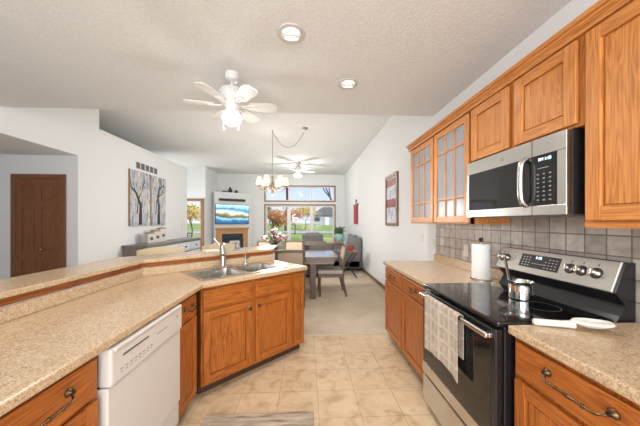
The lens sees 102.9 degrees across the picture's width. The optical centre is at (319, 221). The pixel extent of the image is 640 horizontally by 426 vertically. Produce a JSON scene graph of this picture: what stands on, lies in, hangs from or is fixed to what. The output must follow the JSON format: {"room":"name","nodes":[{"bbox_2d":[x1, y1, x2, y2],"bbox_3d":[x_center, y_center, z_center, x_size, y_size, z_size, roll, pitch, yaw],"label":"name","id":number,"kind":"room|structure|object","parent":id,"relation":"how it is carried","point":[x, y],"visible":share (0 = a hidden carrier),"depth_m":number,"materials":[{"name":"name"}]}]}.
{"room":"kitchen","nodes":[
{"label":"kitchen","id":0,"kind":"room"},
{"bbox_2d":[0,136,65,154],"bbox_3d":[-4.657,-1.067,0.606,1.960,0.095,6.490,0,0,-3],"label":"ceiling","id":1,"kind":"structure","parent":0,"point":[7,146],"depth_m":3.59,"materials":[{"name":"white paint"}]},
{"bbox_2d":[0,106,186,278],"bbox_3d":[-4.679,-0.295,2.387,2.100,3.360,10.050,0,0,-3],"label":"wall","id":2,"kind":"structure","parent":0,"point":[95,164],"depth_m":4.06,"materials":[{"name":"white paint"}]},
{"bbox_2d":[10,174,66,277],"bbox_3d":[-4.258,0.328,3.844,0.780,2.106,0.063,0,0,-3],"label":"door","id":3,"kind":"structure","parent":2,"relation":"in","point":[38,206],"depth_m":3.85,"materials":[{"name":"brown wood"}]},
{"bbox_2d":[128,169,149,225],"bbox_3d":[-3.759,-0.485,5.329,0.039,1.129,0.650,0,0,-3],"label":"canvas painting","id":4,"kind":"object","parent":2,"relation":"attached to","point":[138,182],"visible":1,"depth_m":5.25,"materials":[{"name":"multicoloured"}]},
{"bbox_2d":[99,129,187,169],"bbox_3d":[-3.847,-1.540,5.890,0.122,0.050,3.180,0,0,-3],"label":"trim","id":5,"kind":"structure","parent":2,"relation":"attached to","point":[100,130],"depth_m":5.26,"materials":[{"name":"white"}]},
{"bbox_2d":[135,160,157,175],"bbox_3d":[-3.788,-1.175,5.593,0.010,0.170,0.780,0,0,-3],"label":"air vent","id":6,"kind":"object","parent":2,"relation":"in","point":[141,166],"visible":1,"depth_m":5.56,"materials":[{"name":"white metal"}]},
{"bbox_2d":[150,175,165,225],"bbox_3d":[-3.792,-0.483,5.975,0.039,1.124,0.575,0,0,-3],"label":"canvas painting","id":7,"kind":"object","parent":2,"relation":"attached to","point":[157,185],"visible":0.95,"depth_m":5.92,"materials":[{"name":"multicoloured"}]},
{"bbox_2d":[0,253,274,307],"bbox_3d":[-1.423,0.892,0.545,0.955,0.985,5.778,0,0,8],"label":"wall","id":8,"kind":"structure","parent":0,"point":[274,253],"depth_m":1.70,"materials":[{"name":"white paint"}]},
{"bbox_2d":[0,249,274,306],"bbox_3d":[-1.426,0.378,0.552,0.966,0.044,5.776,0,0,8],"label":"trim","id":9,"kind":"structure","parent":8,"relation":"on","point":[17,298],"depth_m":1.81,"materials":[{"name":"brown wood"}]},
{"bbox_2d":[0,245,277,298],"bbox_3d":[-1.486,0.341,0.680,1.168,0.031,6.074,0,0,7],"label":"breakfast bar","id":10,"kind":"object","parent":9,"relation":"on","point":[17,285],"visible":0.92,"depth_m":1.75,"materials":[{"name":"laminate"}]},
{"bbox_2d":[202,249,219,251],"bbox_3d":[-1.214,0.319,2.865,0.120,0.012,0.180,0,0,45],"label":"napkin stack","id":11,"kind":"object","parent":10,"relation":"on","point":[209,250],"visible":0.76,"depth_m":2.82,"materials":[{"name":"white paper"}]},
{"bbox_2d":[183,166,217,245],"bbox_3d":[-5.116,-0.295,9.700,1.980,3.360,1.300,0,0,-3],"label":"wall","id":12,"kind":"structure","parent":0,"point":[201,181],"depth_m":9.12,"materials":[{"name":"white paint"}]},
{"bbox_2d":[187,199,203,250],"bbox_3d":[-4.672,0.275,9.106,1.085,2.209,0.132,0,0,-3],"label":"door","id":13,"kind":"structure","parent":12,"relation":"in","point":[201,201],"depth_m":9.07,"materials":[{"name":"brown wood"}]},
{"bbox_2d":[212,191,251,246],"bbox_3d":[-3.451,0.120,9.993,1.365,2.530,0.875,0,0,-3],"label":"wall","id":14,"kind":"structure","parent":0,"point":[215,195],"depth_m":9.91,"materials":[{"name":"white paint"}]},
{"bbox_2d":[215,204,248,223],"bbox_3d":[-3.390,-0.300,9.882,1.290,0.750,0.087,0,0,-37],"label":"television","id":15,"kind":"object","parent":14,"relation":"attached to","point":[224,213],"visible":1,"depth_m":9.82,"materials":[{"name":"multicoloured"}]},
{"bbox_2d":[219,198,244,201],"bbox_3d":[-3.390,-0.850,9.883,1.000,0.090,0.090,0,0,-37],"label":"soundbar","id":16,"kind":"object","parent":14,"relation":"attached to","point":[220,199],"visible":1,"depth_m":9.84,"materials":[{"name":"black plastic"}]},
{"bbox_2d":[99,109,391,174],"bbox_3d":[-2.360,-2.075,6.747,7.180,0.200,7.480,0,0,-3],"label":"ceiling","id":17,"kind":"structure","parent":0,"point":[331,144],"depth_m":5.96,"materials":[{"name":"white paint"}]},
{"bbox_2d":[256,127,307,195],"bbox_3d":[-0.808,-1.265,5.486,1.109,1.420,0.671,0,0,-3],"label":"chandelier","id":18,"kind":"object","parent":17,"relation":"hanging from","point":[280,179],"visible":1,"depth_m":5.44,"materials":[{"name":"white glass"}]},
{"bbox_2d":[288,163,314,177],"bbox_3d":[-0.748,-1.735,8.577,1.200,0.480,1.154,0,0,-3],"label":"ceiling fan","id":19,"kind":"object","parent":17,"relation":"hanging from","point":[298,169],"visible":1,"depth_m":8.47,"materials":[{"name":"white plastic"}]},
{"bbox_2d":[218,174,344,246],"bbox_3d":[-1.628,-0.295,10.605,5.320,3.360,0.150,0,0,-3],"label":"wall","id":20,"kind":"structure","parent":0,"point":[243,183],"depth_m":10.49,"materials":[{"name":"white paint"}]},
{"bbox_2d":[264,204,335,241],"bbox_3d":[-0.822,0.140,10.612,2.950,1.750,0.120,0,0,-3],"label":"window","id":21,"kind":"structure","parent":20,"relation":"in","point":[288,206],"depth_m":10.60,"materials":[{"name":"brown wood"}]},
{"bbox_2d":[264,185,335,201],"bbox_3d":[-0.822,-1.175,10.612,2.950,0.680,0.120,0,0,-3],"label":"window","id":22,"kind":"structure","parent":20,"relation":"in","point":[281,186],"depth_m":10.60,"materials":[{"name":"brown wood"}]},
{"bbox_2d":[0,0,570,115],"bbox_3d":[-2.026,-1.750,0.256,7.180,0.850,5.520,0,0,-3],"label":"ceiling","id":23,"kind":"structure","parent":0,"point":[406,57],"depth_m":1.95,"materials":[{"name":"white paint"}]},
{"bbox_2d":[183,70,276,130],"bbox_3d":[-0.788,-1.068,2.282,0.792,0.513,0.759,0,0,-3],"label":"ceiling fan","id":24,"kind":"object","parent":23,"relation":"hanging from","point":[232,97],"visible":1,"depth_m":2.23,"materials":[{"name":"white metal"}]},
{"bbox_2d":[277,23,304,43],"bbox_3d":[-0.203,-1.309,1.792,0.200,0.063,0.200,0,0,-3],"label":"recessed light","id":25,"kind":"object","parent":23,"relation":"in","point":[289,37],"visible":1,"depth_m":1.76,"materials":[{"name":"grey"}]},
{"bbox_2d":[337,78,357,89],"bbox_3d":[0.267,-1.309,2.437,0.200,0.063,0.200,0,0,-3],"label":"recessed light","id":26,"kind":"object","parent":23,"relation":"in","point":[340,84],"visible":1,"depth_m":2.40,"materials":[{"name":"grey"}]},
{"bbox_2d":[177,334,441,425],"bbox_3d":[0.031,1.425,0.362,3.060,0.080,5.520,0,0,-3],"label":"floor","id":27,"kind":"structure","parent":0,"point":[365,379],"depth_m":2.12,"materials":[{"name":"beige tile"}]},
{"bbox_2d":[0,356,97,425],"bbox_3d":[-1.135,0.949,0.564,0.642,0.872,0.900,0,0,-3],"label":"base cabinet","id":28,"kind":"object","parent":27,"relation":"on","point":[72,400],"visible":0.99,"depth_m":0.87,"materials":[{"name":"brown wood"}]},
{"bbox_2d":[97,304,181,425],"bbox_3d":[-1.159,0.952,1.320,0.598,0.866,0.594,0,0,-3],"label":"dishwasher","id":29,"kind":"object","parent":27,"relation":"on","point":[138,376],"visible":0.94,"depth_m":1.26,"materials":[{"name":"white plastic"}]},
{"bbox_2d":[179,293,196,417],"bbox_3d":[-1.107,0.949,1.783,0.462,0.872,0.305,0,0,-3],"label":"base cabinet","id":30,"kind":"object","parent":27,"relation":"on","point":[188,331],"visible":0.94,"depth_m":1.78,"materials":[{"name":"brown wood"}]},
{"bbox_2d":[196,273,290,394],"bbox_3d":[-0.775,0.949,2.474,0.553,0.872,0.900,0,0,45],"label":"base cabinet","id":31,"kind":"object","parent":27,"relation":"on","point":[243,326],"visible":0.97,"depth_m":2.23,"materials":[{"name":"brown wood"}]},
{"bbox_2d":[0,254,306,416],"bbox_3d":[-0.735,0.456,0.425,1.435,0.110,5.484,0,0,-3],"label":"countertop","id":32,"kind":"structure","parent":31,"relation":"on","point":[43,339],"depth_m":1.24,"materials":[{"name":"laminate"}]},
{"bbox_2d":[212,237,233,268],"bbox_3d":[-0.967,0.312,2.600,0.222,0.307,0.220,0,0,45],"label":"kitchen faucet","id":33,"kind":"object","parent":32,"relation":"on","point":[222,253],"visible":1,"depth_m":2.60,"materials":[{"name":"silver metal"}]},
{"bbox_2d":[182,262,286,280],"bbox_3d":[-0.817,0.566,2.501,0.510,0.202,0.840,0,0,45],"label":"double sink","id":34,"kind":"object","parent":32,"relation":"in","point":[241,269],"visible":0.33,"depth_m":2.53,"materials":[{"name":"silver metal"}]},
{"bbox_2d":[243,242,249,263],"bbox_3d":[-0.807,0.339,2.796,0.067,0.251,0.103,0,0,-18],"label":"water tap","id":35,"kind":"object","parent":32,"relation":"on","point":[245,259],"visible":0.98,"depth_m":2.81,"materials":[{"name":"silver metal"}]},
{"bbox_2d":[200,411,313,425],"bbox_3d":[-0.416,1.380,1.561,0.770,0.010,0.560,0,0,-3],"label":"kitchen rug","id":36,"kind":"object","parent":27,"relation":"on","point":[297,418],"visible":1,"depth_m":1.77,"materials":[{"name":"beige fabric"}]},
{"bbox_2d":[287,270,303,352],"bbox_3d":[-0.426,0.949,2.884,0.573,0.872,0.170,0,0,45],"label":"base cabinet","id":37,"kind":"object","parent":27,"relation":"on","point":[297,278],"visible":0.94,"depth_m":2.68,"materials":[{"name":"brown wood"}]},
{"bbox_2d":[385,266,403,350],"bbox_3d":[1.071,0.949,2.811,0.642,0.872,0.555,0,0,-3],"label":"base cabinet","id":38,"kind":"object","parent":27,"relation":"on","point":[393,281],"visible":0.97,"depth_m":2.75,"materials":[{"name":"brown wood"}]},
{"bbox_2d":[402,276,427,378],"bbox_3d":[1.100,0.949,2.246,0.642,0.872,0.575,0,0,-3],"label":"base cabinet","id":39,"kind":"object","parent":27,"relation":"on","point":[412,302],"visible":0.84,"depth_m":2.26,"materials":[{"name":"brown wood"}]},
{"bbox_2d":[383,254,503,285],"bbox_3d":[1.117,0.448,2.531,0.651,0.126,1.150,0,0,-3],"label":"countertop","id":40,"kind":"structure","parent":39,"relation":"on","point":[444,269],"depth_m":2.43,"materials":[{"name":"laminate"}]},
{"bbox_2d":[469,237,492,281],"bbox_3d":[1.319,0.298,2.091,0.164,0.345,0.164,0,0,-3],"label":"paper towel holder","id":41,"kind":"object","parent":40,"relation":"on","point":[480,238],"visible":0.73,"depth_m":2.05,"materials":[{"name":"silver metal"}]},
{"bbox_2d":[471,243,490,279],"bbox_3d":[1.319,0.319,2.091,0.134,0.280,0.134,0,0,-3],"label":"paper towel roll","id":42,"kind":"object","parent":41,"relation":"on","point":[480,253],"visible":0.95,"depth_m":2.04,"materials":[{"name":"white paper"}]},
{"bbox_2d":[419,247,635,425],"bbox_3d":[1.122,0.787,1.572,0.728,1.195,0.756,0,0,-3],"label":"range","id":43,"kind":"object","parent":27,"relation":"on","point":[565,287],"visible":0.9,"depth_m":1.36,"materials":[{"name":"black metal"}]},
{"bbox_2d":[425,294,463,383],"bbox_3d":[0.763,0.701,1.604,0.040,0.381,0.405,0,0,-3],"label":"dish towel","id":44,"kind":"object","parent":43,"relation":"hanging from","point":[444,334],"visible":1,"depth_m":1.55,"materials":[{"name":"beige fabric"}]},
{"bbox_2d":[424,282,613,326],"bbox_3d":[1.088,0.475,1.570,0.575,0.026,0.756,0,0,-3],"label":"cooktop","id":45,"kind":"object","parent":43,"relation":"in","point":[491,302],"depth_m":1.41,"materials":[{"name":"black glass"}]},
{"bbox_2d":[504,256,534,300],"bbox_3d":[1.210,0.344,1.583,0.132,0.238,0.212,0,0,-3],"label":"pot","id":46,"kind":"object","parent":43,"relation":"on","point":[518,289],"visible":1,"depth_m":1.51,"materials":[{"name":"silver metal"}]},
{"bbox_2d":[515,337,639,425],"bbox_3d":[1.178,0.949,0.734,0.642,0.872,0.900,0,0,-3],"label":"base cabinet","id":47,"kind":"object","parent":27,"relation":"on","point":[548,392],"visible":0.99,"depth_m":0.94,"materials":[{"name":"brown wood"}]},
{"bbox_2d":[508,322,639,404],"bbox_3d":[1.222,0.491,0.477,0.650,0.040,1.428,0,0,-3],"label":"countertop","id":48,"kind":"structure","parent":47,"relation":"on","point":[610,357],"depth_m":0.95,"materials":[{"name":"laminate"}]},
{"bbox_2d":[532,318,615,328],"bbox_3d":[1.113,0.449,1.125,0.290,0.042,0.090,0,0,16],"label":"spoon rest","id":49,"kind":"object","parent":48,"relation":"on","point":[585,322],"visible":1,"depth_m":1.12,"materials":[{"name":"white ceramic"}]},
{"bbox_2d":[304,269,386,333],"bbox_3d":[-2.218,1.422,3.991,7.180,0.086,13.000,0,0,-3],"label":"floor","id":50,"kind":"structure","parent":0,"point":[362,310],"depth_m":4.11,"materials":[{"name":"beige carpet"}]},
{"bbox_2d":[136,246,184,255],"bbox_3d":[-1.751,0.836,2.890,0.460,1.088,0.491,0,0,45],"label":"bar stool","id":51,"kind":"object","parent":50,"relation":"on","point":[166,249],"visible":0.2,"depth_m":3.01,"materials":[{"name":"beige fabric"}]},
{"bbox_2d":[122,237,201,256],"bbox_3d":[-3.567,0.915,6.095,0.492,0.940,2.540,0,0,-3],"label":"sideboard","id":52,"kind":"object","parent":50,"relation":"on","point":[190,244],"visible":0.32,"depth_m":5.82,"materials":[{"name":"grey wood"}]},
{"bbox_2d":[144,231,154,243],"bbox_3d":[-3.558,0.321,5.324,0.152,0.247,0.150,0,0,27],"label":"canister","id":53,"kind":"object","parent":52,"relation":"on","point":[149,237],"visible":1,"depth_m":5.27,"materials":[{"name":"white ceramic"}]},
{"bbox_2d":[151,229,160,242],"bbox_3d":[-3.569,0.301,5.543,0.152,0.287,0.150,0,0,27],"label":"canister","id":54,"kind":"object","parent":52,"relation":"on","point":[157,232],"visible":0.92,"depth_m":5.50,"materials":[{"name":"white ceramic"}]},
{"bbox_2d":[156,227,166,241],"bbox_3d":[-3.580,0.276,5.763,0.152,0.337,0.150,0,0,27],"label":"canister","id":55,"kind":"object","parent":52,"relation":"on","point":[163,230],"visible":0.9,"depth_m":5.73,"materials":[{"name":"white ceramic"}]},
{"bbox_2d":[202,243,236,249],"bbox_3d":[-1.259,0.836,3.388,0.460,1.088,0.491,0,0,45],"label":"bar stool","id":56,"kind":"object","parent":50,"relation":"on","point":[227,245],"visible":0.11,"depth_m":3.49,"materials":[{"name":"beige fabric"}]},
{"bbox_2d":[215,227,248,247],"bbox_3d":[-3.371,0.800,9.856,1.272,1.170,0.160,0,0,-37],"label":"fireplace","id":57,"kind":"object","parent":50,"relation":"on","point":[225,235],"visible":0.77,"depth_m":9.89,"materials":[{"name":"brown wood"}]},
{"bbox_2d":[215,227,248,229],"bbox_3d":[-3.371,0.260,9.856,1.272,0.090,0.160,0,0,-37],"label":"mantel shelf","id":58,"kind":"object","parent":57,"relation":"attached to","point":[235,228],"depth_m":9.86,"materials":[{"name":"brown wood"}]},
{"bbox_2d":[229,240,239,244],"bbox_3d":[-3.295,1.049,9.839,0.380,0.660,0.043,0,0,-37],"label":"framed photo","id":59,"kind":"object","parent":50,"relation":"on","point":[237,242],"visible":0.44,"depth_m":9.86,"materials":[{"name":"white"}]},
{"bbox_2d":[257,240,272,245],"bbox_3d":[-1.253,0.912,5.848,0.490,0.941,0.570,0,0,-3],"label":"dining chair","id":60,"kind":"object","parent":50,"relation":"on","point":[259,243],"visible":0.13,"depth_m":6.08,"materials":[{"name":"beige fabric"}]},
{"bbox_2d":[275,250,305,307],"bbox_3d":[-0.489,0.912,4.335,0.490,0.941,0.570,0,0,-3],"label":"dining chair","id":61,"kind":"object","parent":50,"relation":"on","point":[289,256],"visible":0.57,"depth_m":4.07,"materials":[{"name":"fabric"}]},
{"bbox_2d":[284,240,304,249],"bbox_3d":[-0.604,0.912,5.882,0.490,0.941,0.570,0,0,-3],"label":"dining chair","id":62,"kind":"object","parent":50,"relation":"on","point":[290,244],"visible":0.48,"depth_m":6.11,"materials":[{"name":"beige fabric"}]},
{"bbox_2d":[277,241,333,274],"bbox_3d":[-0.403,0.931,6.648,1.450,0.895,0.780,0,0,-3],"label":"sofa","id":63,"kind":"object","parent":50,"relation":"on","point":[308,245],"visible":0.14,"depth_m":6.28,"materials":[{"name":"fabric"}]},
{"bbox_2d":[305,241,325,243],"bbox_3d":[-0.111,0.718,6.469,0.553,0.469,0.226,0,0,-3],"label":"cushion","id":64,"kind":"object","parent":63,"relation":"on","point":[307,242],"depth_m":6.37,"materials":[{"name":"fabric"}]},
{"bbox_2d":[302,232,322,241],"bbox_3d":[-0.279,0.872,9.298,0.760,1.013,0.850,0,0,-3],"label":"armchair","id":65,"kind":"object","parent":50,"relation":"on","point":[309,236],"visible":0.23,"depth_m":8.88,"materials":[{"name":"grey fabric"}]},
{"bbox_2d":[305,250,337,298],"bbox_3d":[-0.620,1.002,5.035,1.840,0.755,1.040,0,0,-3],"label":"dining table","id":66,"kind":"object","parent":50,"relation":"on","point":[312,258],"visible":0.48,"depth_m":4.60,"materials":[{"name":"brown wood"}]},
{"bbox_2d":[261,228,287,249],"bbox_3d":[-0.969,0.377,5.255,0.596,0.493,0.623,0,0,-3],"label":"flower vase","id":67,"kind":"object","parent":66,"relation":"on","point":[276,237],"visible":0.96,"depth_m":5.16,"materials":[{"name":"pink"}]},
{"bbox_2d":[317,244,347,296],"bbox_3d":[0.232,0.912,4.918,0.570,0.941,0.490,0,0,-3],"label":"dining chair","id":68,"kind":"object","parent":50,"relation":"on","point":[323,271],"visible":1,"depth_m":4.70,"materials":[{"name":"beige fabric"}]},
{"bbox_2d":[326,242,343,244],"bbox_3d":[0.515,1.059,9.039,0.600,0.640,0.520,0,0,-3],"label":"side table","id":69,"kind":"object","parent":50,"relation":"on","point":[333,243],"visible":0.2,"depth_m":8.79,"materials":[{"name":"brown wood"}]},
{"bbox_2d":[334,226,344,242],"bbox_3d":[0.700,0.432,9.098,0.400,0.614,0.486,0,0,19],"label":"potted plant","id":70,"kind":"object","parent":69,"relation":"on","point":[339,237],"visible":1,"depth_m":8.98,"materials":[{"name":"green plant"}]},
{"bbox_2d":[333,234,361,270],"bbox_3d":[0.677,0.882,7.845,0.960,0.994,1.350,0,0,-3],"label":"loveseat","id":71,"kind":"object","parent":50,"relation":"on","point":[353,240],"visible":0.48,"depth_m":7.20,"materials":[{"name":"grey fabric"}]},
{"bbox_2d":[346,234,352,244],"bbox_3d":[0.956,0.669,8.117,0.243,0.567,0.503,0,0,-3],"label":"cushion","id":72,"kind":"object","parent":71,"relation":"on","point":[348,238],"depth_m":8.04,"materials":[{"name":"grey fabric"}]},
{"bbox_2d":[349,235,357,248],"bbox_3d":[0.983,0.669,7.603,0.243,0.567,0.503,0,0,-3],"label":"cushion","id":73,"kind":"object","parent":71,"relation":"on","point":[351,240],"depth_m":7.41,"materials":[{"name":"grey fabric"}]},
{"bbox_2d":[337,250,357,277],"bbox_3d":[0.692,1.046,6.394,0.480,0.654,0.360,0,0,-3],"label":"tray table","id":74,"kind":"object","parent":50,"relation":"on","point":[339,251],"visible":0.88,"depth_m":6.25,"materials":[{"name":"brown wood"}]},
{"bbox_2d":[341,245,353,250],"bbox_3d":[0.677,0.653,6.398,0.260,0.130,0.230,0,0,-15],"label":"box","id":75,"kind":"object","parent":74,"relation":"on","point":[350,247],"visible":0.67,"depth_m":6.31,"materials":[{"name":"red"}]},
{"bbox_2d":[337,250,357,252],"bbox_3d":[0.692,0.734,6.394,0.480,0.030,0.360,0,0,-3],"label":"tray","id":76,"kind":"object","parent":74,"relation":"on","point":[354,251],"depth_m":6.22,"materials":[{"name":"brown wood"}]},
{"bbox_2d":[304,332,388,335],"bbox_3d":[-0.071,1.381,3.123,2.980,0.009,0.035,0,0,-3],"label":"trim","id":77,"kind":"structure","parent":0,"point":[373,332],"depth_m":3.14,"materials":[{"name":"beige"}]},
{"bbox_2d":[345,0,598,285],"bbox_3d":[1.438,-0.355,4.255,0.150,3.640,13.150,0,0,-3],"label":"wall","id":78,"kind":"structure","parent":0,"point":[387,153],"depth_m":4.36,"materials":[{"name":"white paint"}]},
{"bbox_2d":[361,268,384,289],"bbox_3d":[1.218,1.337,6.932,0.014,0.084,7.480,0,0,-3],"label":"baseboard","id":79,"kind":"structure","parent":78,"relation":"attached to","point":[380,284],"depth_m":5.95,"materials":[{"name":"brown wood"}]},
{"bbox_2d":[385,171,397,225],"bbox_3d":[1.321,-0.405,4.724,0.034,0.950,0.660,0,0,-3],"label":"framed picture","id":80,"kind":"object","parent":78,"relation":"attached to","point":[391,181],"visible":1,"depth_m":4.71,"materials":[{"name":"red paper"}]},
{"bbox_2d":[387,175,395,222],"bbox_3d":[1.324,-0.405,4.724,0.006,0.840,0.550,0,0,-3],"label":"print","id":81,"kind":"object","parent":80,"relation":"attached to","point":[391,180],"depth_m":4.71},
{"bbox_2d":[432,239,435,247],"bbox_3d":[1.414,0.265,3.167,0.010,0.116,0.076,0,0,-3],"label":"wall plate","id":82,"kind":"object","parent":78,"relation":"attached to","point":[433,240],"visible":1,"depth_m":3.16,"materials":[{"name":"white plastic"}]},
{"bbox_2d":[411,112,509,223],"bbox_3d":[1.286,-0.431,2.534,0.329,0.892,1.130,0,0,-3],"label":"upper cabinet","id":83,"kind":"object","parent":78,"relation":"attached to","point":[438,165],"visible":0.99,"depth_m":2.41,"materials":[{"name":"brown wood"}]},
{"bbox_2d":[416,153,462,174],"bbox_3d":[1.304,-0.574,2.535,0.265,0.018,1.090,0,0,-3],"label":"shelf","id":84,"kind":"object","parent":83,"relation":"attached to","point":[462,153],"depth_m":2.60,"materials":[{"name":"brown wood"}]},
{"bbox_2d":[416,187,463,198],"bbox_3d":[1.304,-0.284,2.535,0.265,0.018,1.090,0,0,-3],"label":"shelf","id":85,"kind":"object","parent":83,"relation":"attached to","point":[463,187],"depth_m":2.55,"materials":[{"name":"brown wood"}]},
{"bbox_2d":[406,0,633,151],"bbox_3d":[1.311,-0.891,1.730,0.360,0.068,2.820,0,0,-3],"label":"crown molding","id":86,"kind":"structure","parent":78,"relation":"attached to","point":[601,10],"depth_m":1.37,"materials":[{"name":"brown wood"}]},
{"bbox_2d":[471,35,584,162],"bbox_3d":[1.334,-0.662,1.571,0.332,0.430,0.795,0,0,-3],"label":"upper cabinet","id":87,"kind":"object","parent":78,"relation":"attached to","point":[549,99],"visible":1,"depth_m":1.40,"materials":[{"name":"brown wood"}]},
{"bbox_2d":[467,129,584,217],"bbox_3d":[1.292,-0.235,1.586,0.397,0.409,0.752,0,0,-3],"label":"microwave","id":88,"kind":"object","parent":87,"relation":"attached to","point":[544,176],"visible":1,"depth_m":1.38,"materials":[{"name":"silver metal"}]},
{"bbox_2d":[436,217,639,321],"bbox_3d":[1.505,0.278,1.399,0.008,0.615,3.440,0,0,-3],"label":"tile backsplash","id":89,"kind":"structure","parent":78,"relation":"attached to","point":[562,235],"depth_m":1.65,"materials":[{"name":"tile"}]},
{"bbox_2d":[463,244,468,256],"bbox_3d":[1.441,0.280,2.518,0.008,0.116,0.076,0,0,-3],"label":"outlet","id":90,"kind":"object","parent":89,"relation":"attached to","point":[465,247],"visible":1,"depth_m":2.52,"materials":[{"name":"white plastic"}]},
{"bbox_2d":[585,0,639,228],"bbox_3d":[1.375,-0.425,0.774,0.332,0.904,0.800,0,0,-3],"label":"upper cabinet","id":91,"kind":"object","parent":78,"relation":"attached to","point":[612,47],"visible":1,"depth_m":1.05,"materials":[{"name":"brown wood"}]},
{"bbox_3d":[1.137,-0.621,8.119,0.050,0.197,0.704,0,0,-3],"label":"hanger","id":92,"kind":"object","parent":78,"relation":"attached to","visible":0},
{"bbox_2d":[354,205,356,223],"bbox_3d":[1.124,-0.240,8.119,0.022,0.600,0.541,0,0,-3],"label":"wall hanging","id":93,"kind":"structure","parent":92,"relation":"hanging from","point":[355,206],"depth_m":8.09},
{"label":"outside","id":94,"kind":"structure","parent":0,"visible":0},
{"bbox_2d":[187,223,332,243],"bbox_3d":[-3.088,1.215,59.921,220.000,0.940,160.000,0,0,-3],"label":"lawn","id":95,"kind":"structure","parent":94,"point":[327,237],"depth_m":39.31,"materials":[{"name":"green plant"}]},
{"bbox_2d":[187,203,199,236],"bbox_3d":[-11.772,-0.137,23.379,2.694,3.269,3.352,0,0,-35],"label":"tree","id":96,"kind":"object","parent":95,"relation":"on","point":[192,213],"visible":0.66,"depth_m":22.96,"materials":[{"name":"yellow plant"}]},
{"bbox_2d":[267,208,286,229],"bbox_3d":[-4.284,-0.079,25.707,2.716,3.069,2.822,0,0,-3],"label":"tree","id":97,"kind":"object","parent":95,"relation":"on","point":[275,216],"visible":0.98,"depth_m":25.12,"materials":[{"name":"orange plant"}]},
{"bbox_2d":[284,188,287,230],"bbox_3d":[-4.488,-3.734,34.154,5.108,9.970,4.076,0,0,26],"label":"tree","id":98,"kind":"object","parent":95,"relation":"on","point":[285,226],"visible":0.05,"depth_m":35.48,"materials":[{"name":"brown plant"}]},
{"bbox_2d":[281,207,304,233],"bbox_3d":[-3.034,-0.177,28.212,2.907,3.151,3.039,0,0,-3],"label":"tree","id":99,"kind":"object","parent":95,"relation":"on","point":[294,214],"visible":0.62,"depth_m":28.29,"materials":[{"name":"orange plant"}]},
{"bbox_2d":[293,207,317,228],"bbox_3d":[-2.271,-1.010,39.778,4.023,4.392,4.496,0,0,-3],"label":"tree","id":100,"kind":"object","parent":95,"relation":"on","point":[306,211],"visible":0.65,"depth_m":39.23,"materials":[{"name":"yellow plant"}]},
{"bbox_2d":[313,207,332,224],"bbox_3d":[1.597,-1.755,66.170,8.800,5.000,6.800,0,0,-3],"label":"house","id":101,"kind":"structure","parent":95,"relation":"on","point":[324,216],"depth_m":63.02,"materials":[{"name":"grey"}]},
{"bbox_2d":[323,188,331,199],"bbox_3d":[1.568,-1.333,18.684,4.438,5.917,4.234,0,0,-30],"label":"tree","id":102,"kind":"object","parent":95,"relation":"on","point":[327,192],"visible":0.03,"depth_m":18.68,"materials":[{"name":"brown plant"}]},
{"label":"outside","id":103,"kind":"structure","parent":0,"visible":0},
{"bbox_2d":[187,231,332,232],"bbox_3d":[-1.647,1.265,31.958,180.000,0.080,4.000,0,0,-3],"label":"street","id":104,"kind":"structure","parent":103,"point":[187,231],"depth_m":33.00,"materials":[{"name":"grey asphalt"}]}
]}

